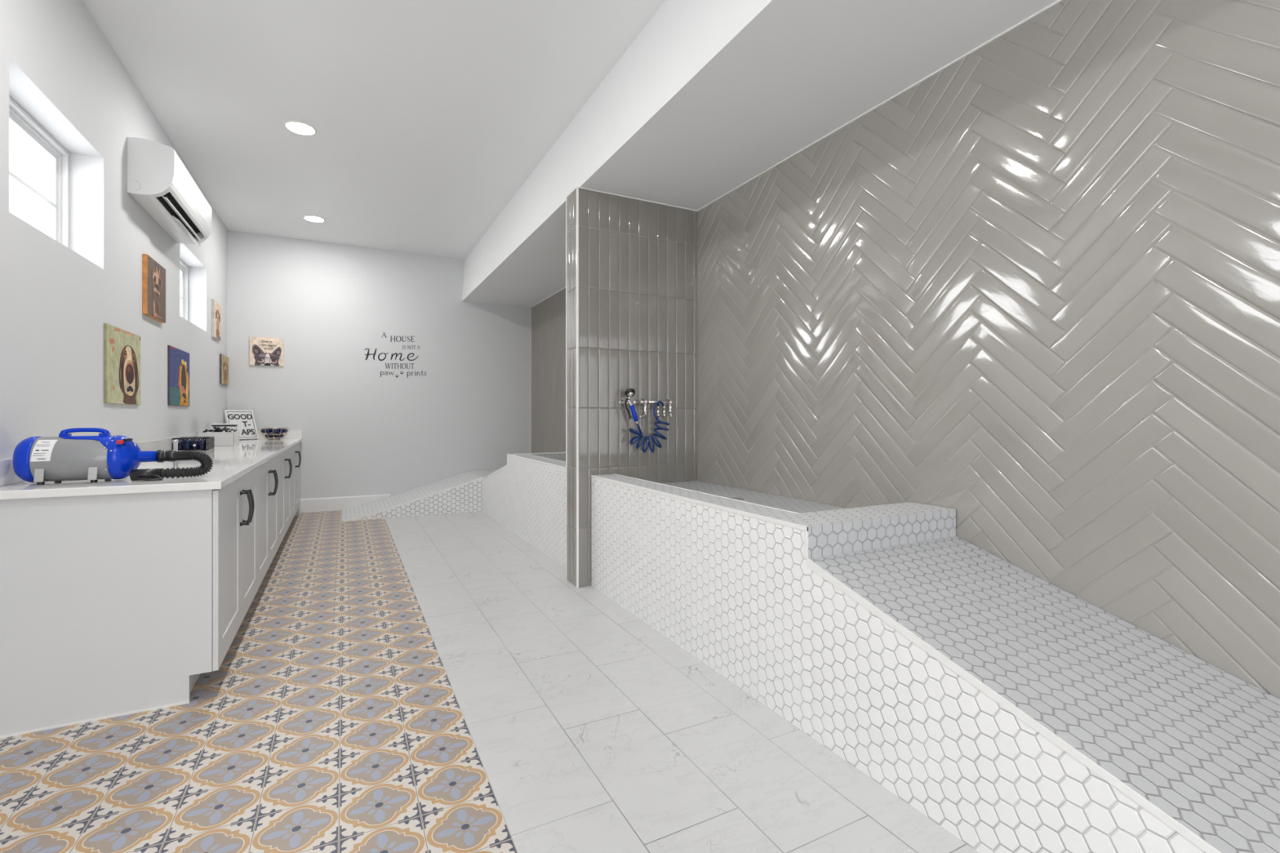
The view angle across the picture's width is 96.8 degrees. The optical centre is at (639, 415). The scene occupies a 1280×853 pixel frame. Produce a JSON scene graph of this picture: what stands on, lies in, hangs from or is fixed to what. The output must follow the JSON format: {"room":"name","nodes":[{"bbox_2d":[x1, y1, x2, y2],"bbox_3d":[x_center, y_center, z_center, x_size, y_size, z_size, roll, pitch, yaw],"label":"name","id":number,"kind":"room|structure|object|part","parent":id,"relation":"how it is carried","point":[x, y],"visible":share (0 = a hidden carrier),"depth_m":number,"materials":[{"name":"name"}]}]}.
{"room":"dog grooming room","nodes":[
{"label":"dog grooming room","id":0,"kind":"room"},
{"bbox_2d":[0,0,226,459],"bbox_3d":[-2.321,-0.463,1.616,0.210,3.505,11.410,0,0,-27],"label":"wall","id":1,"kind":"structure","parent":0,"point":[57,64],"depth_m":3.05,"materials":[{"name":"grey paint"}]},
{"bbox_2d":[8,95,69,248],"bbox_3d":[-2.960,-1.145,2.686,0.066,0.630,1.025,0,0,-27],"label":"window","id":2,"kind":"structure","parent":1,"relation":"in","point":[57,201],"depth_m":3.07,"materials":[{"name":"plastic"}]},
{"bbox_2d":[0,434,196,486],"bbox_3d":[-3.603,0.223,4.329,0.020,0.102,5.170,0,0,-27],"label":"backsplash","id":3,"kind":"structure","parent":1,"relation":"attached to","point":[7,475],"depth_m":2.35,"materials":[{"name":"stone"}]},
{"bbox_2d":[103,323,140,404],"bbox_3d":[-3.173,-0.299,3.497,0.015,0.454,0.610,0,0,-27],"label":"picture","id":4,"kind":"object","parent":1,"relation":"attached to","point":[122,348],"visible":1,"depth_m":3.44,"materials":[{"name":"paper"}]},
{"bbox_2d":[142,253,165,323],"bbox_3d":[-3.450,-0.893,4.044,0.029,0.403,0.450,0,0,-27],"label":"picture","id":5,"kind":"object","parent":1,"relation":"attached to","point":[153,274],"visible":1,"depth_m":3.98,"materials":[{"name":"paint"}]},
{"bbox_2d":[127,137,212,246],"bbox_3d":[-3.388,-1.573,4.149,0.236,0.377,1.180,0,0,-27],"label":"air conditioner","id":6,"kind":"object","parent":1,"relation":"attached to","point":[158,180],"visible":1,"depth_m":3.78,"materials":[{"name":"plastic"}]},
{"bbox_2d":[167,345,189,406],"bbox_3d":[-3.790,-0.314,4.680,0.014,0.464,0.646,0,0,-27],"label":"picture","id":7,"kind":"object","parent":1,"relation":"attached to","point":[178,360],"visible":1,"depth_m":4.62,"materials":[{"name":"paper"}]},
{"bbox_2d":[179,258,188,320],"bbox_3d":[-4.213,-1.145,5.094,0.066,0.630,1.028,0,0,-27],"label":"window","id":8,"kind":"structure","parent":1,"relation":"in","point":[184,268],"depth_m":5.52,"materials":[{"name":"plastic"}]},
{"bbox_3d":[-4.224,-1.145,5.088,0.041,0.586,0.984,0,0,-27],"label":"sash","id":9,"kind":"part","parent":8,"relation":"part of","materials":[{"name":"plastic"}]},
{"bbox_2d":[211,299,221,341],"bbox_3d":[-4.479,-1.006,6.015,0.023,0.384,0.379,0,0,-27],"label":"picture","id":10,"kind":"object","parent":1,"relation":"attached to","point":[215,307],"visible":1,"depth_m":5.94,"materials":[{"name":"paper"}]},
{"bbox_2d":[219,353,228,385],"bbox_3d":[-4.689,-0.515,6.415,0.021,0.326,0.440,0,0,-27],"label":"picture","id":11,"kind":"object","parent":1,"relation":"attached to","point":[224,360],"visible":1,"depth_m":6.35,"materials":[{"name":"paint"}]},
{"bbox_2d":[82,0,665,259],"bbox_3d":[-1.106,-2.215,2.192,2.978,0.100,11.710,0,0,-27],"label":"ceiling","id":12,"kind":"structure","parent":0,"point":[428,117],"depth_m":3.87,"materials":[{"name":"paint"}]},
{"bbox_2d":[284,120,316,135],"bbox_3d":[-2.552,-2.159,4.275,0.212,0.012,0.212,0,0,-27],"label":"recessed light","id":13,"kind":"object","parent":12,"relation":"in","point":[295,126],"visible":1,"depth_m":4.26,"materials":[{"name":"white paint"}]},
{"bbox_2d":[286,122,314,133],"bbox_3d":[-2.552,-2.158,4.275,0.178,0.009,0.178,0,0,-27],"label":"diffuser","id":14,"kind":"object","parent":13,"relation":"attached to","point":[295,127],"depth_m":4.26,"materials":[{"name":"white plastic"}]},
{"bbox_2d":[302,215,324,222],"bbox_3d":[-3.577,-2.159,6.244,0.212,0.012,0.212,0,0,-27],"label":"recessed light","id":15,"kind":"object","parent":12,"relation":"in","point":[310,218],"visible":1,"depth_m":6.23,"materials":[{"name":"white paint"}]},
{"bbox_2d":[226,230,530,498],"bbox_3d":[-3.262,-0.487,7.530,4.083,3.555,0.150,0,0,-27],"label":"wall","id":16,"kind":"structure","parent":0,"point":[365,433],"depth_m":7.36,"materials":[{"name":"grey paint"}]},
{"bbox_2d":[249,336,283,366],"bbox_3d":[-4.465,-0.768,6.803,0.340,0.336,0.027,0,0,-27],"label":"picture","id":17,"kind":"object","parent":16,"relation":"attached to","point":[264,351],"visible":1,"depth_m":6.80,"materials":[{"name":"paper"}]},
{"bbox_2d":[257,430,302,439],"bbox_3d":[-4.478,0.223,6.800,0.749,0.102,0.020,0,0,-27],"label":"backsplash","id":18,"kind":"structure","parent":16,"relation":"attached to","point":[292,433],"depth_m":6.91,"materials":[{"name":"stone"}]},
{"bbox_2d":[300,493,390,512],"bbox_3d":[-3.736,1.106,7.189,1.070,0.168,0.016,0,0,-27],"label":"baseboard","id":19,"kind":"structure","parent":16,"relation":"attached to","point":[330,504],"depth_m":7.13,"materials":[{"name":"paint"}]},
{"bbox_2d":[364,332,426,377],"bbox_3d":[-3.205,-0.796,7.473,0.751,0.585,0.001,0,0,-27],"label":"wall decal","id":20,"kind":"object","parent":16,"relation":"attached to","point":[374,353],"depth_m":7.48,"materials":[{"name":"black plastic"}]},
{"bbox_2d":[0,510,978,852],"bbox_3d":[-0.605,1.240,2.481,3.833,0.100,11.360,0,0,-27],"label":"floor","id":21,"kind":"structure","parent":0,"point":[331,720],"depth_m":2.07,"materials":[{"name":"tile"}]},
{"bbox_2d":[0,467,257,738],"bbox_3d":[-2.369,0.749,2.791,0.782,0.883,1.241,0,0,-27],"label":"base cabinet","id":22,"kind":"object","parent":21,"relation":"on","point":[112,606],"visible":0.93,"depth_m":2.25,"materials":[{"name":"paint"}]},
{"bbox_2d":[0,438,302,499],"bbox_3d":[-3.283,0.291,4.507,0.751,0.032,5.191,0,0,-27],"label":"countertop","id":23,"kind":"structure","parent":22,"relation":"on","point":[230,463],"depth_m":2.39,"materials":[{"name":"stone"}]},
{"bbox_2d":[12,427,213,484],"bbox_3d":[-2.222,0.162,2.437,0.640,0.225,0.223,0,0,-27],"label":"dryer","id":24,"kind":"object","parent":23,"relation":"on","point":[39,460],"visible":1,"depth_m":2.35,"materials":[{"name":"grey plastic"}]},
{"bbox_2d":[33,441,50,459],"bbox_3d":[-2.393,0.139,2.276,0.044,0.067,0.034,0,0,-27],"label":"print","id":25,"kind":"object","parent":24,"relation":"attached to","point":[42,450],"depth_m":2.27,"materials":[{"name":"white paper"}]},
{"bbox_3d":[-2.334,0.071,2.393,0.157,0.042,0.028,0,0,-27],"label":"carry handle","id":26,"kind":"part","parent":24,"relation":"part of","materials":[{"name":"blue plastic"}]},
{"bbox_2d":[116,440,124,444],"bbox_3d":[-2.179,0.110,2.383,0.020,0.016,0.016,0,0,-27],"label":"switch","id":27,"kind":"object","parent":24,"relation":"attached to","point":[118,442],"depth_m":2.38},
{"bbox_2d":[122,438,133,441],"bbox_3d":[-2.171,0.102,2.411,0.030,0.012,0.022,0,0,-27],"label":"switch","id":28,"kind":"object","parent":24,"relation":"attached to","point":[123,439],"depth_m":2.40,"materials":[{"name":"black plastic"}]},
{"bbox_3d":[-2.099,0.255,2.406,0.130,0.038,0.043,0,0,-3],"label":"power cord","id":29,"kind":"part","parent":24,"relation":"part of","materials":[{"name":"black plastic"}]},
{"bbox_2d":[172,440,178,468],"bbox_3d":[-2.223,0.194,2.721,0.025,0.160,0.025,0,0,-27],"label":"tube","id":30,"kind":"object","parent":23,"relation":"on","point":[175,442],"visible":0.48,"depth_m":2.71,"materials":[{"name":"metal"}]},
{"bbox_2d":[172,436,214,450],"bbox_3d":[-3.615,0.226,4.610,0.214,0.100,0.330,0,0,-27],"label":"wire tray","id":31,"kind":"object","parent":23,"relation":"on","point":[209,444],"visible":0.7,"depth_m":4.55,"materials":[{"name":"black metal"}]},
{"bbox_2d":[177,439,183,449],"bbox_3d":[-3.636,0.225,4.491,0.048,0.088,0.047,0,0,-27],"label":"bottle","id":32,"kind":"object","parent":31,"relation":"in","point":[180,442],"visible":0.56,"depth_m":4.48,"materials":[{"name":"blue plastic"}]},
{"bbox_2d":[184,439,191,449],"bbox_3d":[-3.594,0.224,4.516,0.048,0.091,0.047,0,0,-27],"label":"bottle","id":33,"kind":"object","parent":31,"relation":"in","point":[187,441],"visible":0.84,"depth_m":4.50,"materials":[{"name":"blue plastic"}]},
{"bbox_2d":[191,439,199,449],"bbox_3d":[-3.550,0.224,4.538,0.048,0.091,0.047,0,0,-27],"label":"bottle","id":34,"kind":"object","parent":31,"relation":"in","point":[196,440],"visible":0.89,"depth_m":4.52,"materials":[{"name":"blue plastic"}]},
{"bbox_2d":[198,439,204,449],"bbox_3d":[-3.500,0.227,4.548,0.048,0.084,0.047,0,0,-27],"label":"bottle","id":35,"kind":"object","parent":31,"relation":"in","point":[202,442],"visible":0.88,"depth_m":4.53,"materials":[{"name":"blue plastic"}]},
{"bbox_3d":[-3.524,0.226,4.659,0.002,0.085,0.312,0,0,-27],"label":"panel","id":36,"kind":"part","parent":31,"relation":"part of","materials":[{"name":"black metal"}]},
{"bbox_2d":[196,431,239,446],"bbox_3d":[-3.908,0.211,5.277,0.274,0.126,0.313,0,0,-27],"label":"wire basket","id":37,"kind":"object","parent":23,"relation":"on","point":[221,438],"visible":0.64,"depth_m":5.17,"materials":[{"name":"white metal"}]},
{"bbox_2d":[211,423,237,431],"bbox_3d":[-4.200,0.176,5.751,0.193,0.196,0.123,0,0,-27],"label":"storage box","id":38,"kind":"object","parent":37,"relation":"in","point":[233,426],"visible":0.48,"depth_m":5.71,"materials":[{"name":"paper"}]},
{"bbox_2d":[223,409,258,439],"bbox_3d":[-4.589,0.103,6.545,0.142,0.341,0.304,0,0,25],"label":"sign","id":39,"kind":"object","parent":23,"relation":"on","point":[244,419],"visible":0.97,"depth_m":6.56,"materials":[{"name":"paper"}]},
{"bbox_2d":[258,427,289,439],"bbox_3d":[-4.236,0.207,6.589,0.311,0.134,0.311,0,0,-27],"label":"wire bowl","id":40,"kind":"object","parent":23,"relation":"on","point":[286,433],"visible":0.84,"depth_m":6.53,"materials":[{"name":"black metal"}]},
{"bbox_2d":[263,429,271,433],"bbox_3d":[-4.247,0.174,6.483,0.070,0.048,0.048,0,0,6],"label":"rolled bandana","id":41,"kind":"object","parent":40,"relation":"in","point":[268,431],"visible":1,"depth_m":6.47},
{"bbox_2d":[271,428,279,433],"bbox_3d":[-4.169,0.174,6.506,0.070,0.048,0.048,0,0,-39],"label":"rolled bandana","id":42,"kind":"object","parent":40,"relation":"in","point":[276,430],"visible":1,"depth_m":6.50,"materials":[{"name":"blue fabric"}]},
{"bbox_2d":[274,433,280,437],"bbox_3d":[-4.180,0.226,6.553,0.048,0.048,0.052,0,0,33],"label":"rolled bandana","id":43,"kind":"object","parent":40,"relation":"in","point":[278,434],"visible":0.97,"depth_m":6.54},
{"bbox_2d":[279,428,286,432],"bbox_3d":[-4.130,0.174,6.577,0.048,0.048,0.070,0,0,6],"label":"rolled bandana","id":44,"kind":"object","parent":40,"relation":"in","point":[282,430],"visible":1,"depth_m":6.55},
{"bbox_3d":[-1.934,0.696,2.673,0.020,0.762,0.614,0,0,-27],"label":"door","id":45,"kind":"part","parent":22,"relation":"part of","materials":[{"name":"paint"}]},
{"bbox_3d":[-2.026,0.476,2.926,0.050,0.180,0.022,0,0,-27],"label":"handle","id":46,"kind":"part","parent":22,"relation":"part of","materials":[{"name":"black metal"}]},
{"bbox_3d":[-2.065,0.476,3.000,0.050,0.180,0.022,0,0,-27],"label":"handle","id":47,"kind":"part","parent":22,"relation":"part of","materials":[{"name":"black metal"}]},
{"bbox_3d":[-2.219,0.696,3.220,0.020,0.762,0.614,0,0,-27],"label":"door","id":48,"kind":"part","parent":22,"relation":"part of","materials":[{"name":"paint"}]},
{"bbox_2d":[257,455,278,591],"bbox_3d":[-2.941,0.748,3.890,0.782,0.880,1.234,0,0,-27],"label":"base cabinet","id":49,"kind":"object","parent":21,"relation":"on","point":[268,472],"visible":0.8,"depth_m":3.95,"materials":[{"name":"paint"}]},
{"bbox_3d":[-2.504,0.696,3.768,0.020,0.762,0.614,0,0,-27],"label":"door","id":50,"kind":"part","parent":49,"relation":"part of","materials":[{"name":"paint"}]},
{"bbox_3d":[-2.597,0.476,4.021,0.050,0.180,0.022,0,0,-27],"label":"handle","id":51,"kind":"part","parent":49,"relation":"part of","materials":[{"name":"black metal"}]},
{"bbox_3d":[-2.789,0.696,4.316,0.020,0.762,0.614,0,0,-27],"label":"door","id":52,"kind":"part","parent":49,"relation":"part of","materials":[{"name":"paint"}]},
{"bbox_3d":[-2.635,0.476,4.095,0.050,0.180,0.022,0,0,-27],"label":"handle","id":53,"kind":"part","parent":49,"relation":"part of","materials":[{"name":"black metal"}]},
{"bbox_2d":[278,448,292,547],"bbox_3d":[-3.511,0.748,4.985,0.782,0.880,1.234,0,0,-27],"label":"base cabinet","id":54,"kind":"object","parent":21,"relation":"on","point":[285,466],"visible":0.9,"depth_m":5.08,"materials":[{"name":"paint"}]},
{"bbox_3d":[-3.075,0.696,4.864,0.020,0.762,0.614,0,0,-27],"label":"door","id":55,"kind":"part","parent":54,"relation":"part of","materials":[{"name":"paint"}]},
{"bbox_3d":[-3.360,0.696,5.411,0.020,0.762,0.614,0,0,-27],"label":"door","id":56,"kind":"part","parent":54,"relation":"part of","materials":[{"name":"paint"}]},
{"bbox_3d":[-3.167,0.476,5.117,0.050,0.180,0.022,0,0,-27],"label":"handle","id":57,"kind":"part","parent":54,"relation":"part of","materials":[{"name":"black metal"}]},
{"bbox_2d":[290,442,301,523],"bbox_3d":[-4.081,0.748,6.080,0.782,0.880,1.234,0,0,-27],"label":"base cabinet","id":58,"kind":"object","parent":21,"relation":"on","point":[295,457],"visible":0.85,"depth_m":6.18,"materials":[{"name":"paint"}]},
{"bbox_3d":[-3.645,0.696,5.959,0.020,0.762,0.614,0,0,-27],"label":"door","id":59,"kind":"part","parent":58,"relation":"part of","materials":[{"name":"paint"}]},
{"bbox_3d":[-3.930,0.696,6.507,0.020,0.762,0.614,0,0,-27],"label":"door","id":60,"kind":"part","parent":58,"relation":"part of","materials":[{"name":"paint"}]},
{"bbox_3d":[-3.737,0.476,6.212,0.050,0.180,0.022,0,0,-27],"label":"handle","id":61,"kind":"part","parent":58,"relation":"part of","materials":[{"name":"black metal"}]},
{"bbox_2d":[294,441,300,515],"bbox_3d":[-4.439,0.750,6.710,0.729,0.881,0.212,0,0,-27],"label":"filler panel","id":62,"kind":"object","parent":21,"relation":"on","point":[298,512],"visible":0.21,"depth_m":6.92,"materials":[{"name":"paint"}]},
{"bbox_2d":[341,452,565,568],"bbox_3d":[-1.712,0.795,5.881,2.441,0.790,4.198,0,0,-27],"label":"tub","id":63,"kind":"object","parent":21,"relation":"on","point":[526,495],"visible":0.55,"depth_m":5.99,"materials":[{"name":"white tile"}]},
{"bbox_3d":[-2.863,0.977,7.136,1.559,0.427,0.909,0,0,-27],"label":"edge trim","id":64,"kind":"part","parent":63,"relation":"part of","materials":[{"name":"white tile"}]},
{"bbox_3d":[-1.100,0.595,5.632,0.185,0.391,3.192,0,0,-27],"label":"edge trim","id":65,"kind":"part","parent":63,"relation":"part of","materials":[{"name":"white tile"}]},
{"bbox_2d":[591,473,1279,852],"bbox_3d":[1.044,0.801,2.272,0.884,0.777,4.306,0,0,-27],"label":"tub","id":66,"kind":"object","parent":21,"relation":"on","point":[1012,711],"visible":1,"depth_m":1.80,"materials":[{"name":"white tile"}]},
{"bbox_2d":[566,187,697,587],"bbox_3d":[-0.043,-0.198,4.260,0.993,2.775,0.213,0,0,-27],"label":"wall","id":67,"kind":"structure","parent":0,"point":[666,268],"depth_m":4.12,"materials":[{"name":"beige tile"}]},
{"bbox_2d":[565,197,567,580],"bbox_3d":[-0.530,-0.198,4.127,0.014,2.775,0.008,0,0,-27],"label":"trim","id":68,"kind":"structure","parent":67,"relation":"attached to","point":[566,197],"depth_m":4.12,"materials":[{"name":"metal"}]},
{"bbox_2d":[576,187,578,587],"bbox_3d":[-0.433,-0.198,3.941,0.014,2.775,0.014,0,0,-27],"label":"trim","id":69,"kind":"structure","parent":67,"relation":"attached to","point":[577,188],"depth_m":3.94,"materials":[{"name":"silver metal"}]},
{"bbox_2d":[618,400,628,405],"bbox_3d":[-0.105,-0.095,4.062,0.075,0.040,0.074,0,0,-27],"label":"holder","id":70,"kind":"object","parent":67,"relation":"attached to","point":[621,402],"visible":0.89,"depth_m":4.07,"materials":[{"name":"silver metal"}]},
{"bbox_2d":[624,388,670,453],"bbox_3d":[0.052,0.036,4.102,0.373,0.459,0.076,0,0,-27],"label":"sprayer","id":71,"kind":"object","parent":70,"relation":"hanging from","point":[629,393],"visible":1,"depth_m":4.08,"materials":[{"name":"blue plastic"}]},
{"bbox_3d":[-0.085,-0.049,4.016,0.023,0.150,0.048,0,0,42],"label":"trigger lever","id":72,"kind":"part","parent":71,"relation":"part of","materials":[{"name":"black plastic"}]},
{"bbox_2d":[576,186,697,211],"bbox_3d":[0.004,-1.583,4.163,0.998,0.007,0.011,0,0,-27],"label":"trim","id":73,"kind":"structure","parent":67,"relation":"attached to","point":[576,186],"depth_m":4.14,"materials":[{"name":"white tile"}]},
{"bbox_2d":[632,398,673,418],"bbox_3d":[0.105,-0.053,4.164,0.311,0.146,0.087,0,0,-27],"label":"faucet","id":74,"kind":"object","parent":67,"relation":"attached to","point":[642,402],"visible":0.99,"depth_m":4.15,"materials":[{"name":"silver metal"}]},
{"bbox_3d":[0.021,-0.002,4.093,0.080,0.044,0.029,0,0,-43],"label":"lever handle","id":75,"kind":"part","parent":74,"relation":"part of","materials":[{"name":"silver metal"}]},
{"bbox_3d":[0.038,-0.061,4.117,0.036,0.097,0.036,0,0,-27],"label":"valve stem","id":76,"kind":"part","parent":74,"relation":"part of","materials":[{"name":"silver metal"}]},
{"bbox_2d":[656,403,660,417],"bbox_3d":[0.132,-0.041,4.165,0.030,0.102,0.030,0,0,-27],"label":"outlet","id":77,"kind":"object","parent":74,"relation":"attached to","point":[658,406],"depth_m":4.16,"materials":[{"name":"silver metal"}]},
{"bbox_2d":[662,403,666,417],"bbox_3d":[0.178,-0.041,4.189,0.030,0.102,0.030,0,0,-27],"label":"outlet","id":78,"kind":"object","parent":74,"relation":"attached to","point":[664,415],"depth_m":4.18,"materials":[{"name":"silver metal"}]},
{"bbox_3d":[0.225,-0.061,4.214,0.036,0.097,0.036,0,0,-27],"label":"valve stem","id":79,"kind":"part","parent":74,"relation":"part of","materials":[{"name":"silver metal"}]},
{"bbox_2d":[462,0,1057,307],"bbox_3d":[0.673,-1.925,3.118,1.177,0.680,11.710,0,0,-27],"label":"ceiling","id":80,"kind":"structure","parent":0,"point":[708,96],"depth_m":2.98,"materials":[{"name":"paint"}]},
{"bbox_2d":[531,0,1279,698],"bbox_3d":[1.082,-0.172,3.331,0.154,2.925,11.510,0,0,-27],"label":"wall","id":81,"kind":"structure","parent":0,"point":[1261,25],"depth_m":2.20,"materials":[{"name":"beige tile"}]},
{"bbox_2d":[530,307,531,453],"bbox_3d":[-1.595,-0.497,8.309,0.006,2.175,0.006,0,0,-27],"label":"trim","id":82,"kind":"structure","parent":81,"relation":"attached to","point":[531,308],"depth_m":8.31,"materials":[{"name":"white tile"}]},
{"bbox_2d":[530,287,565,307],"bbox_3d":[-0.626,-1.582,6.447,0.008,0.008,4.205,0,0,-27],"label":"trim","id":83,"kind":"structure","parent":81,"relation":"attached to","point":[564,287],"depth_m":7.55,"materials":[{"name":"white tile"}]},
{"bbox_2d":[697,0,1062,211],"bbox_3d":[2.031,-1.582,1.337,0.012,0.008,6.896,0,0,-27],"label":"trim","id":84,"kind":"structure","parent":81,"relation":"attached to","point":[1057,2],"depth_m":2.75,"materials":[{"name":"white tile"}]}
]}

